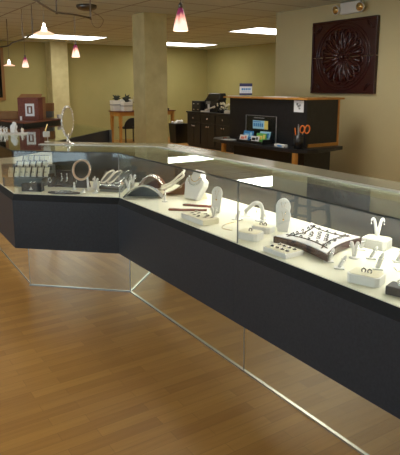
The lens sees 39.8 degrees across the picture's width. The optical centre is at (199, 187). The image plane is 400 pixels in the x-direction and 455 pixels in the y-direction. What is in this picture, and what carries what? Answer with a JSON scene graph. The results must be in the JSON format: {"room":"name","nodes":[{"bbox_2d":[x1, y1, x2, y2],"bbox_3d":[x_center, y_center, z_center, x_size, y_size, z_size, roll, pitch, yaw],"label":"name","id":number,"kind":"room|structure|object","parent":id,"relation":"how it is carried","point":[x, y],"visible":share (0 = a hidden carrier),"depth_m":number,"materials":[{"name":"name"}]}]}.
{"room":"shop","nodes":[
{"label":"shop","id":0,"kind":"room"},
{"bbox_2d":[0,40,206,139],"bbox_3d":[-5.659,-2.269,13.447,14.350,2.600,0.200,-7,12,-33],"label":"wall","id":1,"kind":"structure","parent":0,"point":[101,72],"depth_m":15.19,"materials":[{"name":"yellow paint"}]},
{"bbox_2d":[0,48,5,99],"bbox_3d":[-5.256,-2.781,13.470,0.950,1.300,0.050,-7,12,-33],"label":"picture frame","id":2,"kind":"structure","parent":1,"relation":"in","point":[2,75],"depth_m":13.71,"materials":[{"name":"brown wood"}]},
{"bbox_2d":[45,41,69,117],"bbox_3d":[-3.677,-2.433,14.341,0.440,2.600,0.440,-7,12,-33],"label":"column","id":3,"kind":"structure","parent":1,"relation":"attached to","point":[56,54],"depth_m":14.09,"materials":[{"name":"paint"}]},
{"bbox_2d":[132,12,167,143],"bbox_3d":[-0.793,-1.426,8.865,0.400,2.600,0.400,-7,12,-33],"label":"column","id":4,"kind":"structure","parent":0,"point":[149,30],"depth_m":8.66,"materials":[{"name":"paint"}]},
{"bbox_2d":[0,0,354,48],"bbox_3d":[-0.818,-2.268,5.975,14.350,0.100,17.800,-7,12,-33],"label":"ceiling","id":5,"kind":"structure","parent":0,"point":[208,21],"depth_m":9.16,"materials":[{"name":"paint"}]},
{"bbox_2d":[0,4,32,47],"bbox_3d":[-2.894,-2.471,8.633,0.166,0.461,2.390,-7,12,-32],"label":"ceiling track","id":6,"kind":"object","parent":5,"relation":"attached to","point":[31,4],"visible":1,"depth_m":8.06,"materials":[{"name":"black metal"}]},
{"bbox_2d":[22,45,28,66],"bbox_3d":[-2.590,-1.989,8.175,0.101,0.409,0.101,0,10,0],"label":"pendant lamp","id":7,"kind":"object","parent":6,"relation":"hanging from","point":[25,62],"visible":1,"depth_m":8.17,"materials":[{"name":"pink glass"}]},
{"bbox_2d":[24,34,108,40],"bbox_3d":[-3.062,-3.428,12.599,1.660,0.011,1.060,-7,12,-33],"label":"recessed light","id":8,"kind":"object","parent":5,"relation":"in","point":[56,36],"visible":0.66,"depth_m":12.65,"materials":[{"name":"white plastic"}]},
{"bbox_2d":[30,35,105,39],"bbox_3d":[-3.062,-3.430,12.599,1.600,0.007,1.000,-7,12,-33],"label":"diffuser","id":9,"kind":"object","parent":8,"relation":"attached to","point":[69,37],"depth_m":12.65,"materials":[{"name":"white plastic"}]},
{"bbox_2d":[33,0,103,27],"bbox_3d":[-1.382,-2.040,6.100,0.465,0.394,3.520,-1,10,-3],"label":"ceiling track","id":10,"kind":"object","parent":5,"relation":"attached to","point":[84,7],"visible":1,"depth_m":6.81,"materials":[{"name":"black metal"}]},
{"bbox_2d":[34,12,54,35],"bbox_3d":[-1.457,-1.561,5.153,0.200,0.262,0.200,0,10,0],"label":"pendant lamp","id":11,"kind":"object","parent":10,"relation":"hanging from","point":[44,32],"visible":1,"depth_m":5.15,"materials":[{"name":"beige glass"}]},
{"bbox_2d":[72,16,79,56],"bbox_3d":[-1.465,-1.778,6.485,0.098,0.482,0.098,0,10,0],"label":"pendant lamp","id":12,"kind":"object","parent":10,"relation":"hanging from","point":[75,53],"visible":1,"depth_m":6.49,"materials":[{"name":"pink glass"}]},
{"bbox_2d":[173,0,187,31],"bbox_3d":[-0.132,-1.427,3.703,0.104,0.731,0.104,0,10,0],"label":"pendant lamp","id":13,"kind":"object","parent":5,"relation":"hanging from","point":[180,25],"visible":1,"depth_m":3.73,"materials":[{"name":"pink glass"}]},
{"bbox_2d":[167,42,218,46],"bbox_3d":[-0.491,-3.832,14.794,1.710,0.011,1.060,-7,12,-33],"label":"recessed light","id":14,"kind":"object","parent":5,"relation":"in","point":[168,43],"visible":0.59,"depth_m":14.79,"materials":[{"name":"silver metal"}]},
{"bbox_2d":[227,27,275,34],"bbox_3d":[1.521,-3.189,11.299,1.660,0.011,1.010,-7,12,-33],"label":"recessed light","id":15,"kind":"object","parent":5,"relation":"in","point":[256,30],"visible":0.51,"depth_m":11.06,"materials":[{"name":"white plastic"}]},
{"bbox_2d":[0,137,360,454],"bbox_3d":[-0.818,0.388,6.463,14.350,0.100,17.800,-7,12,-33],"label":"floor","id":16,"kind":"structure","parent":0,"point":[83,371],"depth_m":2.78,"materials":[{"name":"laminate"}]},
{"bbox_2d":[0,118,60,157],"bbox_3d":[-2.381,-0.317,7.003,1.240,1.092,0.914,4,11,23],"label":"base cabinet","id":17,"kind":"object","parent":16,"relation":"on","point":[4,153],"visible":0.24,"depth_m":6.62,"materials":[{"name":"paint"}]},
{"bbox_2d":[0,111,17,118],"bbox_3d":[-2.440,-0.931,7.068,0.300,0.092,0.260,0,10,-1],"label":"cardboard box","id":18,"kind":"object","parent":17,"relation":"on","point":[3,114],"visible":0.63,"depth_m":6.94,"materials":[{"name":"brown cardboard"}]},
{"bbox_2d":[17,94,45,119],"bbox_3d":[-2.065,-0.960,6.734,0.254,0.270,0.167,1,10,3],"label":"patterned box","id":19,"kind":"object","parent":17,"relation":"on","point":[29,108],"visible":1,"depth_m":6.66,"materials":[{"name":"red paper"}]},
{"bbox_2d":[46,111,53,117],"bbox_3d":[-1.995,-0.964,7.265,0.130,0.085,0.120,0,10,0],"label":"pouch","id":20,"kind":"object","parent":17,"relation":"on","point":[49,114],"visible":0.55,"depth_m":7.21,"materials":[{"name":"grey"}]},
{"bbox_2d":[46,103,53,110],"bbox_3d":[-1.990,-1.056,7.248,0.132,0.102,0.122,0,10,-2],"label":"box","id":21,"kind":"object","parent":20,"relation":"on","point":[49,106],"visible":0.56,"depth_m":7.19,"materials":[{"name":"cardboard"}]},
{"bbox_2d":[0,123,111,283],"bbox_3d":[-1.514,-0.039,5.613,1.391,1.048,2.883,-6,12,-31],"label":"display case","id":22,"kind":"object","parent":16,"relation":"on","point":[18,257],"visible":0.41,"depth_m":4.80,"materials":[{"name":"clear glass"}]},
{"bbox_2d":[0,132,27,134],"bbox_3d":[-1.805,-0.520,5.313,0.270,0.008,0.160,-2,11,-8],"label":"pad","id":23,"kind":"object","parent":22,"relation":"on","point":[18,133],"visible":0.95,"depth_m":5.27,"materials":[{"name":"white"}]},
{"bbox_2d":[10,122,17,132],"bbox_3d":[-1.792,-0.580,5.328,0.077,0.108,0.056,6,12,28],"label":"bust","id":24,"kind":"object","parent":23,"relation":"on","point":[13,127],"visible":0.98,"depth_m":5.31,"materials":[{"name":"white"}]},
{"bbox_2d":[1,163,55,186],"bbox_3d":[-1.426,-0.102,4.424,0.464,0.138,0.292,1,10,6],"label":"stepped base","id":25,"kind":"object","parent":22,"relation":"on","point":[7,181],"visible":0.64,"depth_m":4.30,"materials":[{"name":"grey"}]},
{"bbox_2d":[7,167,13,176],"bbox_3d":[-1.489,-0.125,4.343,0.048,0.081,0.038,3,11,14],"label":"card","id":26,"kind":"object","parent":25,"relation":"on","point":[10,170],"visible":1,"depth_m":4.34,"materials":[{"name":"white paper"}]},
{"bbox_2d":[13,166,19,176],"bbox_3d":[-1.438,-0.125,4.342,0.048,0.081,0.038,4,11,21],"label":"card","id":27,"kind":"object","parent":25,"relation":"on","point":[16,173],"visible":1,"depth_m":4.34,"materials":[{"name":"white paper"}]},
{"bbox_2d":[16,161,22,166],"bbox_3d":[-1.444,-0.175,4.425,0.048,0.081,0.038,2,11,10],"label":"card","id":28,"kind":"object","parent":25,"relation":"on","point":[19,163],"visible":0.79,"depth_m":4.42,"materials":[{"name":"white paper"}]},
{"bbox_2d":[19,167,25,176],"bbox_3d":[-1.396,-0.125,4.342,0.048,0.081,0.038,4,11,20],"label":"card","id":29,"kind":"object","parent":25,"relation":"on","point":[22,169],"visible":1,"depth_m":4.33,"materials":[{"name":"white paper"}]},
{"bbox_2d":[23,161,29,166],"bbox_3d":[-1.391,-0.175,4.425,0.048,0.081,0.038,3,11,18],"label":"card","id":30,"kind":"object","parent":25,"relation":"on","point":[25,163],"visible":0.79,"depth_m":4.42,"materials":[{"name":"white paper"}]},
{"bbox_2d":[25,167,30,176],"bbox_3d":[-1.354,-0.125,4.342,0.048,0.081,0.038,4,11,22],"label":"card","id":31,"kind":"object","parent":25,"relation":"on","point":[28,169],"visible":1,"depth_m":4.33,"materials":[{"name":"white paper"}]},
{"bbox_2d":[29,161,35,166],"bbox_3d":[-1.342,-0.175,4.425,0.048,0.081,0.038,3,11,14],"label":"card","id":32,"kind":"object","parent":25,"relation":"on","point":[31,163],"visible":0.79,"depth_m":4.42,"materials":[{"name":"white paper"}]},
{"bbox_2d":[30,167,36,176],"bbox_3d":[-1.305,-0.125,4.342,0.048,0.081,0.038,4,11,19],"label":"card","id":33,"kind":"object","parent":25,"relation":"on","point":[33,173],"visible":1,"depth_m":4.34,"materials":[{"name":"white paper"}]},
{"bbox_2d":[36,167,43,176],"bbox_3d":[-1.256,-0.125,4.343,0.048,0.081,0.038,3,11,17],"label":"card","id":34,"kind":"object","parent":25,"relation":"on","point":[39,169],"visible":1,"depth_m":4.34,"materials":[{"name":"white paper"}]},
{"bbox_2d":[41,161,47,166],"bbox_3d":[-1.244,-0.175,4.425,0.048,0.081,0.038,3,11,17],"label":"card","id":35,"kind":"object","parent":25,"relation":"on","point":[44,163],"visible":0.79,"depth_m":4.42,"materials":[{"name":"white paper"}]},
{"bbox_2d":[43,167,49,176],"bbox_3d":[-1.207,-0.125,4.343,0.048,0.081,0.038,3,11,17],"label":"card","id":36,"kind":"object","parent":25,"relation":"on","point":[46,170],"visible":0.96,"depth_m":4.34,"materials":[{"name":"white paper"}]},
{"bbox_2d":[44,155,49,164],"bbox_3d":[-1.249,-0.225,4.502,0.048,0.081,0.038,2,11,13],"label":"card","id":37,"kind":"object","parent":25,"relation":"on","point":[47,157],"visible":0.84,"depth_m":4.50,"materials":[{"name":"white paper"}]},
{"bbox_2d":[43,124,49,141],"bbox_3d":[-1.265,-0.451,4.553,0.054,0.146,0.044,-2,11,-11],"label":"stand","id":38,"kind":"object","parent":22,"relation":"on","point":[45,133],"visible":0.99,"depth_m":4.54,"materials":[{"name":"white plastic"}]},
{"bbox_2d":[11,142,174,291],"bbox_3d":[-0.782,0.208,4.253,1.067,1.052,0.628,2,11,10],"label":"glass display case","id":39,"kind":"object","parent":16,"relation":"on","point":[71,241],"visible":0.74,"depth_m":4.07,"materials":[{"name":"black laminate"}]},
{"bbox_2d":[21,182,43,191],"bbox_3d":[-1.242,-0.011,4.107,0.156,0.072,0.057,2,11,10],"label":"gift box","id":40,"kind":"object","parent":39,"relation":"on","point":[31,187],"visible":1,"depth_m":4.08,"materials":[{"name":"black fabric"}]},
{"bbox_2d":[48,173,54,186],"bbox_3d":[-1.153,-0.059,4.294,0.047,0.100,0.062,2,11,10],"label":"display","id":41,"kind":"object","parent":39,"relation":"on","point":[51,175],"visible":0.97,"depth_m":4.27,"materials":[{"name":"black wood"}]},
{"bbox_2d":[48,190,79,194],"bbox_3d":[-0.990,0.032,4.027,0.250,0.016,0.090,2,11,10],"label":"tray","id":42,"kind":"object","parent":39,"relation":"on","point":[66,192],"visible":1,"depth_m":4.01,"materials":[{"name":"black fabric"}]},
{"bbox_2d":[54,170,75,186],"bbox_3d":[-1.046,-0.070,4.285,0.156,0.125,0.055,2,11,10],"label":"display","id":43,"kind":"object","parent":39,"relation":"on","point":[63,178],"visible":1,"depth_m":4.28,"materials":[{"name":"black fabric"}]},
{"bbox_2d":[60,105,75,143],"bbox_3d":[-1.042,-0.494,4.352,0.111,0.305,0.138,-3,11,-16],"label":"oval mirror","id":44,"kind":"object","parent":39,"relation":"on","point":[67,121],"visible":0.99,"depth_m":4.34,"materials":[{"name":"silver metal"}]},
{"bbox_2d":[63,108,72,133],"bbox_3d":[-1.042,-0.522,4.347,0.012,0.210,0.132,4,11,22],"label":"mirror glass","id":45,"kind":"object","parent":44,"relation":"on","point":[67,112],"depth_m":4.34,"materials":[{"name":"beige mirror"}]},
{"bbox_2d":[72,159,90,187],"bbox_3d":[-0.905,-0.112,4.250,0.156,0.219,0.080,2,11,10],"label":"stand","id":46,"kind":"object","parent":39,"relation":"on","point":[83,170],"visible":1,"depth_m":4.25,"materials":[{"name":"beige plastic"}]},
{"bbox_2d":[92,178,98,189],"bbox_3d":[-0.785,-0.030,4.163,0.044,0.090,0.044,-9,14,-40],"label":"stand","id":47,"kind":"object","parent":39,"relation":"on","point":[97,179],"visible":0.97,"depth_m":4.16,"materials":[{"name":"white"}]},
{"bbox_2d":[99,170,132,192],"bbox_3d":[-0.655,-0.058,4.260,0.231,0.109,0.446,0,10,0],"label":"tray","id":48,"kind":"object","parent":39,"relation":"on","point":[109,181],"visible":0.96,"depth_m":4.23,"materials":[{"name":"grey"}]},
{"bbox_2d":[125,179,131,191],"bbox_3d":[-0.530,-0.016,4.084,0.044,0.090,0.044,-6,12,-28],"label":"stand","id":49,"kind":"object","parent":39,"relation":"on","point":[127,183],"visible":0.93,"depth_m":4.08,"materials":[{"name":"white"}]},
{"bbox_2d":[129,174,135,187],"bbox_3d":[-0.515,-0.052,4.240,0.044,0.105,0.044,-6,12,-28],"label":"stand","id":50,"kind":"object","parent":39,"relation":"on","point":[130,175],"visible":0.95,"depth_m":4.23,"materials":[{"name":"white"}]},
{"bbox_2d":[138,174,165,190],"bbox_3d":[-0.360,-0.045,4.160,0.221,0.116,0.120,2,11,8],"label":"ramp","id":51,"kind":"object","parent":39,"relation":"in","point":[153,180],"visible":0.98,"depth_m":4.20,"materials":[{"name":"brown leather"}]},
{"bbox_2d":[118,118,133,142],"bbox_3d":[-1.898,-1.551,14.880,0.480,0.670,0.440,-7,12,-33],"label":"chair","id":52,"kind":"object","parent":16,"relation":"on","point":[129,124],"visible":0.66,"depth_m":14.64,"materials":[{"name":"black"}]},
{"bbox_2d":[109,109,175,142],"bbox_3d":[-1.550,-1.670,15.006,1.700,0.858,0.640,-7,12,-33],"label":"wooden table","id":53,"kind":"object","parent":16,"relation":"on","point":[119,114],"visible":0.58,"depth_m":14.46,"materials":[{"name":"brown wood"}]},
{"bbox_2d":[109,95,122,110],"bbox_3d":[-2.200,-2.230,14.520,0.295,0.420,0.213,-7,12,-33],"label":"planter","id":54,"kind":"object","parent":53,"relation":"on","point":[114,104],"visible":0.95,"depth_m":14.45,"materials":[{"name":"white plastic"}]},
{"bbox_2d":[120,97,132,110],"bbox_3d":[-1.916,-2.189,14.422,0.273,0.375,0.208,-7,12,-33],"label":"planter","id":55,"kind":"object","parent":53,"relation":"on","point":[125,106],"visible":1,"depth_m":14.37,"materials":[{"name":"white plastic"}]},
{"bbox_2d":[169,120,186,142],"bbox_3d":[-0.566,-1.520,14.864,0.437,0.615,0.352,-7,12,-33],"label":"waste bin","id":56,"kind":"object","parent":16,"relation":"on","point":[177,129],"visible":1,"depth_m":14.73,"materials":[{"name":"black plastic"}]},
{"bbox_2d":[186,111,233,152],"bbox_3d":[0.449,-1.400,13.486,0.675,0.877,1.971,-7,12,-33],"label":"sideboard","id":57,"kind":"object","parent":16,"relation":"on","point":[202,127],"visible":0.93,"depth_m":13.33,"materials":[{"name":"black paint"}]},
{"bbox_2d":[192,101,204,111],"bbox_3d":[-0.032,-2.031,13.769,0.174,0.262,0.384,-7,12,-33],"label":"drawer organizer","id":58,"kind":"object","parent":57,"relation":"on","point":[198,106],"visible":0.9,"depth_m":13.65,"materials":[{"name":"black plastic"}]},
{"bbox_2d":[201,104,214,111],"bbox_3d":[0.201,-1.916,13.338,0.092,0.192,0.546,-7,12,-33],"label":"desk telephone","id":59,"kind":"object","parent":57,"relation":"on","point":[209,107],"visible":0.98,"depth_m":13.37,"materials":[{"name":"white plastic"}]},
{"bbox_2d":[205,93,225,112],"bbox_3d":[0.378,-2.063,13.413,0.253,0.453,0.626,-7,12,-33],"label":"printer","id":60,"kind":"object","parent":57,"relation":"on","point":[212,99],"visible":0.85,"depth_m":13.24,"materials":[{"name":"black plastic"}]},
{"bbox_2d":[217,102,229,112],"bbox_3d":[0.564,-1.885,13.005,0.296,0.252,0.368,-7,12,-33],"label":"flower bowl","id":61,"kind":"object","parent":57,"relation":"on","point":[225,106],"visible":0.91,"depth_m":12.96,"materials":[{"name":"black plastic"}]},
{"bbox_2d":[118,144,325,370],"bbox_3d":[-0.015,0.325,3.618,0.624,1.052,1.640,-7,12,-32],"label":"glass display case","id":62,"kind":"object","parent":16,"relation":"on","point":[182,269],"visible":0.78,"depth_m":3.34,"materials":[{"name":"black laminate"}]},
{"bbox_2d":[123,185,163,198],"bbox_3d":[-0.395,0.022,3.868,0.274,0.091,0.090,1,10,7],"label":"ramp","id":63,"kind":"object","parent":62,"relation":"on","point":[141,190],"visible":1,"depth_m":3.90,"materials":[{"name":"grey leather"}]},
{"bbox_2d":[160,167,185,194],"bbox_3d":[-0.194,-0.044,3.939,0.179,0.199,0.088,1,10,6],"label":"display","id":64,"kind":"object","parent":62,"relation":"on","point":[178,191],"visible":0.94,"depth_m":3.95,"materials":[{"name":"white wood"}]},
{"bbox_2d":[168,208,206,210],"bbox_3d":[-0.077,0.138,3.461,0.244,0.014,0.034,1,10,6],"label":"bead strand","id":65,"kind":"object","parent":62,"relation":"on","point":[169,209],"visible":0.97,"depth_m":3.45,"materials":[{"name":"red"}]},
{"bbox_2d":[184,170,208,200],"bbox_3d":[-0.025,-0.018,3.812,0.119,0.203,0.203,-9,13,-39],"label":"bust","id":66,"kind":"object","parent":62,"relation":"on","point":[196,184],"visible":0.99,"depth_m":3.78,"materials":[{"name":"white"}]},
{"bbox_2d":[183,203,210,207],"bbox_3d":[0.003,0.117,3.575,0.237,0.014,0.033,3,11,18],"label":"bead strand","id":67,"kind":"object","parent":62,"relation":"on","point":[184,204],"visible":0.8,"depth_m":3.57,"materials":[{"name":"red"}]},
{"bbox_2d":[181,210,218,225],"bbox_3d":[-0.001,0.171,3.203,0.112,0.041,0.230,-7,12,-32],"label":"block","id":68,"kind":"object","parent":62,"relation":"on","point":[198,217],"visible":1,"depth_m":3.15,"materials":[{"name":"beige fabric"}]},
{"bbox_2d":[210,206,217,217],"bbox_3d":[0.083,0.144,3.284,0.046,0.065,0.044,3,11,17],"label":"stand","id":69,"kind":"object","parent":62,"relation":"on","point":[214,210],"visible":0.92,"depth_m":3.28,"materials":[{"name":"white"}]},
{"bbox_2d":[211,186,222,212],"bbox_3d":[0.104,0.073,3.403,0.070,0.162,0.054,4,11,22],"label":"stand","id":70,"kind":"object","parent":62,"relation":"on","point":[217,192],"visible":0.98,"depth_m":3.39,"materials":[{"name":"white"}]},
{"bbox_2d":[231,210,243,220],"bbox_3d":[0.221,0.161,3.233,0.060,0.050,0.048,7,13,33],"label":"stand","id":71,"kind":"object","parent":62,"relation":"on","point":[235,218],"visible":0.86,"depth_m":3.23,"materials":[{"name":"white"}]},
{"bbox_2d":[178,156,302,181],"bbox_3d":[0.120,-0.169,3.572,0.013,0.040,1.567,-7,12,-32],"label":"light","id":72,"kind":"object","parent":62,"relation":"on","point":[258,165],"depth_m":3.26,"materials":[{"name":"beige"}]},
{"bbox_2d":[244,201,265,221],"bbox_3d":[0.319,0.133,3.202,0.134,0.116,0.060,3,11,14],"label":"stand","id":73,"kind":"object","parent":62,"relation":"on","point":[262,212],"visible":1,"depth_m":3.19,"materials":[{"name":"white"}]},
{"bbox_2d":[252,222,274,233],"bbox_3d":[0.338,0.209,2.961,0.112,0.054,0.084,8,13,36],"label":"box","id":74,"kind":"object","parent":62,"relation":"on","point":[266,228],"visible":0.92,"depth_m":2.93,"materials":[{"name":"white"}]},
{"bbox_2d":[276,198,290,227],"bbox_3d":[0.458,0.139,3.048,0.082,0.162,0.054,4,11,22],"label":"stand","id":75,"kind":"object","parent":62,"relation":"on","point":[283,202],"visible":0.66,"depth_m":3.04,"materials":[{"name":"white"}]},
{"bbox_2d":[277,208,290,231],"bbox_3d":[0.451,0.170,2.971,0.076,0.128,0.054,4,11,22],"label":"stand","id":76,"kind":"object","parent":62,"relation":"on","point":[283,215],"visible":1,"depth_m":2.96,"materials":[{"name":"white"}]},
{"bbox_2d":[213,96,344,169],"bbox_3d":[0.926,-0.538,7.466,0.847,1.358,1.982,-8,13,-38],"label":"reception desk","id":77,"kind":"object","parent":16,"relation":"on","point":[322,114],"visible":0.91,"depth_m":6.99,"materials":[{"name":"black paint"}]},
{"bbox_2d":[237,115,276,144],"bbox_3d":[0.730,-0.770,7.299,0.190,0.355,0.630,-7,12,-33],"label":"display","id":78,"kind":"object","parent":77,"relation":"on","point":[257,124],"visible":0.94,"depth_m":7.27,"materials":[{"name":"plastic"}]},
{"bbox_2d":[239,134,247,139],"bbox_3d":[0.588,-0.674,7.441,0.030,0.076,0.160,-7,12,-33],"label":"brochure","id":79,"kind":"object","parent":78,"relation":"in","point":[243,137],"visible":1,"depth_m":7.43,"materials":[{"name":"white paper"}]},
{"bbox_2d":[243,130,253,139],"bbox_3d":[0.648,-0.701,7.440,0.044,0.129,0.200,-7,12,-33],"label":"brochure","id":80,"kind":"object","parent":78,"relation":"in","point":[249,133],"visible":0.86,"depth_m":7.42,"materials":[{"name":"blue paper"}]},
{"bbox_2d":[237,137,271,144],"bbox_3d":[0.716,-0.625,7.329,0.170,0.060,0.540,-7,12,-33],"label":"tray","id":81,"kind":"object","parent":78,"relation":"on","point":[264,142],"depth_m":7.16,"materials":[{"name":"black plastic"}]},
{"bbox_2d":[251,136,259,141],"bbox_3d":[0.721,-0.638,7.244,0.030,0.076,0.160,-7,12,-33],"label":"brochure","id":82,"kind":"object","parent":78,"relation":"in","point":[253,138],"visible":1,"depth_m":7.23,"materials":[{"name":"white paper"}]},
{"bbox_2d":[256,133,266,141],"bbox_3d":[0.799,-0.653,7.221,0.040,0.114,0.200,-7,12,-33],"label":"brochure","id":83,"kind":"object","parent":78,"relation":"in","point":[262,136],"visible":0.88,"depth_m":7.20,"materials":[{"name":"green paper"}]},
{"bbox_2d":[260,131,270,139],"bbox_3d":[0.847,-0.668,7.250,0.045,0.134,0.200,-7,12,-33],"label":"brochure","id":84,"kind":"object","parent":78,"relation":"in","point":[264,132],"visible":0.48,"depth_m":7.19,"materials":[{"name":"blue paper"}]},
{"bbox_2d":[213,136,342,153],"bbox_3d":[0.899,-0.592,7.435,0.782,0.045,1.981,-8,13,-39],"label":"shelf","id":85,"kind":"object","parent":77,"relation":"attached to","point":[327,147],"depth_m":6.88,"materials":[{"name":"black paint"}]},
{"bbox_2d":[274,143,286,147],"bbox_3d":[0.997,-0.521,6.830,0.062,0.035,0.180,-7,12,-33],"label":"card holder","id":86,"kind":"object","parent":77,"relation":"on","point":[276,144],"visible":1,"depth_m":6.79,"materials":[{"name":"white"}]},
{"bbox_2d":[294,134,303,148],"bbox_3d":[1.182,-0.551,6.632,0.116,0.165,0.116,0,10,0],"label":"pen cup","id":87,"kind":"object","parent":77,"relation":"on","point":[298,139],"visible":0.98,"depth_m":6.59,"materials":[{"name":"black plastic"}]},
{"bbox_2d":[299,125,309,134],"bbox_3d":[1.253,-0.620,6.622,0.132,0.264,0.021,-1,10,-4],"label":"scissors","id":88,"kind":"object","parent":87,"relation":"in","point":[302,125],"visible":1,"depth_m":6.60,"materials":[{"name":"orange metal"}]},
{"bbox_2d":[294,100,303,111],"bbox_3d":[1.207,-0.994,6.762,0.005,0.140,0.170,-7,12,-33],"label":"notice","id":89,"kind":"object","parent":77,"relation":"attached to","point":[298,105],"visible":1,"depth_m":6.76,"materials":[{"name":"white paper"}]},
{"bbox_3d":[0.560,-1.300,7.843,0.200,0.006,0.300,-7,12,-33],"label":"paper sheet","id":90,"kind":"object","parent":77,"relation":"on","visible":0},
{"bbox_2d":[239,83,252,95],"bbox_3d":[0.640,-1.373,7.725,0.190,0.175,0.080,0,10,0],"label":"sign holder","id":91,"kind":"object","parent":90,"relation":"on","point":[245,88],"visible":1,"depth_m":7.71,"materials":[{"name":"plastic"}]},
{"bbox_2d":[233,170,399,454],"bbox_3d":[0.889,0.577,2.248,0.624,1.052,1.763,-7,12,-32],"label":"glass display case","id":92,"kind":"object","parent":16,"relation":"on","point":[327,345],"visible":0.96,"depth_m":2.41,"materials":[{"name":"black laminate"}]},
{"bbox_2d":[238,228,263,241],"bbox_3d":[0.257,0.232,2.827,0.120,0.058,0.092,8,13,36],"label":"box","id":93,"kind":"object","parent":92,"relation":"in","point":[248,234],"visible":0.9,"depth_m":2.79,"materials":[{"name":"white"}]},
{"bbox_2d":[263,243,302,258],"bbox_3d":[0.388,0.289,2.584,0.110,0.034,0.156,-7,13,-33],"label":"tray","id":94,"kind":"object","parent":92,"relation":"on","point":[282,250],"visible":1,"depth_m":2.55,"materials":[{"name":"white"}]},
{"bbox_2d":[273,222,361,261],"bbox_3d":[0.581,0.249,2.723,0.362,0.053,0.476,-7,12,-32],"label":"tray","id":95,"kind":"object","parent":92,"relation":"on","point":[316,240],"visible":0.99,"depth_m":2.67,"materials":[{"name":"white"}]},
{"bbox_2d":[324,248,334,262],"bbox_3d":[0.573,0.298,2.452,0.046,0.063,0.035,2,11,11],"label":"stand","id":96,"kind":"object","parent":92,"relation":"on","point":[333,249],"visible":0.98,"depth_m":2.44,"materials":[{"name":"white plastic"}]},
{"bbox_2d":[334,255,346,269],"bbox_3d":[0.600,0.316,2.362,0.052,0.061,0.035,2,11,11],"label":"stand","id":97,"kind":"object","parent":92,"relation":"on","point":[340,266],"visible":1,"depth_m":2.35,"materials":[{"name":"white plastic"}]},
{"bbox_2d":[302,175,399,201],"bbox_3d":[1.016,0.080,2.215,0.013,0.040,1.721,-7,12,-32],"label":"light","id":98,"kind":"object","parent":92,"relation":"on","point":[375,187],"depth_m":2.64,"materials":[{"name":"beige"}]},
{"bbox_2d":[349,241,359,259],"bbox_3d":[0.699,0.280,2.503,0.046,0.080,0.044,2,11,11],"label":"stand","id":99,"kind":"object","parent":92,"relation":"on","point":[353,248],"visible":1,"depth_m":2.50,"materials":[{"name":"white plastic"}]},
{"bbox_2d":[357,238,365,250],"bbox_3d":[0.767,0.267,2.636,0.044,0.058,0.035,2,11,11],"label":"stand","id":100,"kind":"object","parent":92,"relation":"on","point":[361,248],"visible":0.86,"depth_m":2.63,"materials":[{"name":"white plastic"}]},
{"bbox_2d":[347,267,385,287],"bbox_3d":[0.662,0.347,2.200,0.132,0.058,0.096,8,13,36],"label":"box","id":101,"kind":"object","parent":92,"relation":"on","point":[357,275],"visible":1,"depth_m":2.17,"materials":[{"name":"white leather"}]},
{"bbox_2d":[365,246,377,259],"bbox_3d":[0.777,0.291,2.499,0.051,0.059,0.035,2,11,11],"label":"stand","id":102,"kind":"object","parent":92,"relation":"on","point":[372,257],"visible":1,"depth_m":2.49,"materials":[{"name":"white plastic"}]},
{"bbox_2d":[362,234,391,250],"bbox_3d":[0.855,0.264,2.675,0.124,0.049,0.100,9,13,39],"label":"block","id":103,"kind":"object","parent":92,"relation":"on","point":[384,243],"visible":0.85,"depth_m":2.64,"materials":[{"name":"white"}]},
{"bbox_2d":[371,217,384,238],"bbox_3d":[0.854,0.193,2.662,0.058,0.100,0.043,-4,11,-20],"label":"stand","id":104,"kind":"object","parent":103,"relation":"on","point":[377,230],"visible":1,"depth_m":2.66,"materials":[{"name":"white plastic"}]},
{"bbox_2d":[372,252,384,270],"bbox_3d":[0.759,0.310,2.352,0.049,0.077,0.035,2,11,11],"label":"stand","id":105,"kind":"object","parent":92,"relation":"on","point":[381,258],"visible":1,"depth_m":2.34,"materials":[{"name":"white plastic"}]},
{"bbox_2d":[385,279,399,296],"bbox_3d":[0.750,0.368,2.065,0.090,0.065,0.070,9,13,39],"label":"box","id":106,"kind":"object","parent":92,"relation":"on","point":[393,288],"visible":1,"depth_m":2.06,"materials":[{"name":"black fabric"}]},
{"bbox_2d":[392,251,399,262],"bbox_3d":[0.881,0.297,2.448,0.049,0.066,0.035,2,11,11],"label":"stand","id":107,"kind":"object","parent":92,"relation":"on","point":[397,260],"visible":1,"depth_m":2.44,"materials":[{"name":"white plastic"}]},
{"bbox_2d":[207,43,275,109],"bbox_3d":[2.412,-2.379,14.047,0.200,2.600,7.660,-7,12,-33],"label":"wall","id":108,"kind":"structure","parent":0,"point":[228,67],"depth_m":15.59,"materials":[{"name":"yellow paint"}]},
{"bbox_2d":[275,0,399,181],"bbox_3d":[5.569,-0.871,5.846,4.100,2.600,9.740,-7,12,-33],"label":"wall","id":109,"kind":"structure","parent":0,"point":[369,124],"depth_m":7.36,"materials":[{"name":"beige paint"}]},
{"bbox_2d":[310,15,379,93],"bbox_3d":[1.918,-1.763,7.456,0.079,0.974,1.145,-7,12,-33],"label":"carved wall panel","id":110,"kind":"object","parent":109,"relation":"attached to","point":[358,37],"visible":1,"depth_m":7.38,"materials":[{"name":"red wood"}]},
{"bbox_2d":[332,0,364,14],"bbox_3d":[1.958,-2.355,7.234,0.134,0.153,0.537,-7,12,-33],"label":"emergency light","id":111,"kind":"object","parent":109,"relation":"attached to","point":[352,7],"visible":1,"depth_m":7.24,"materials":[{"name":"white plastic"}]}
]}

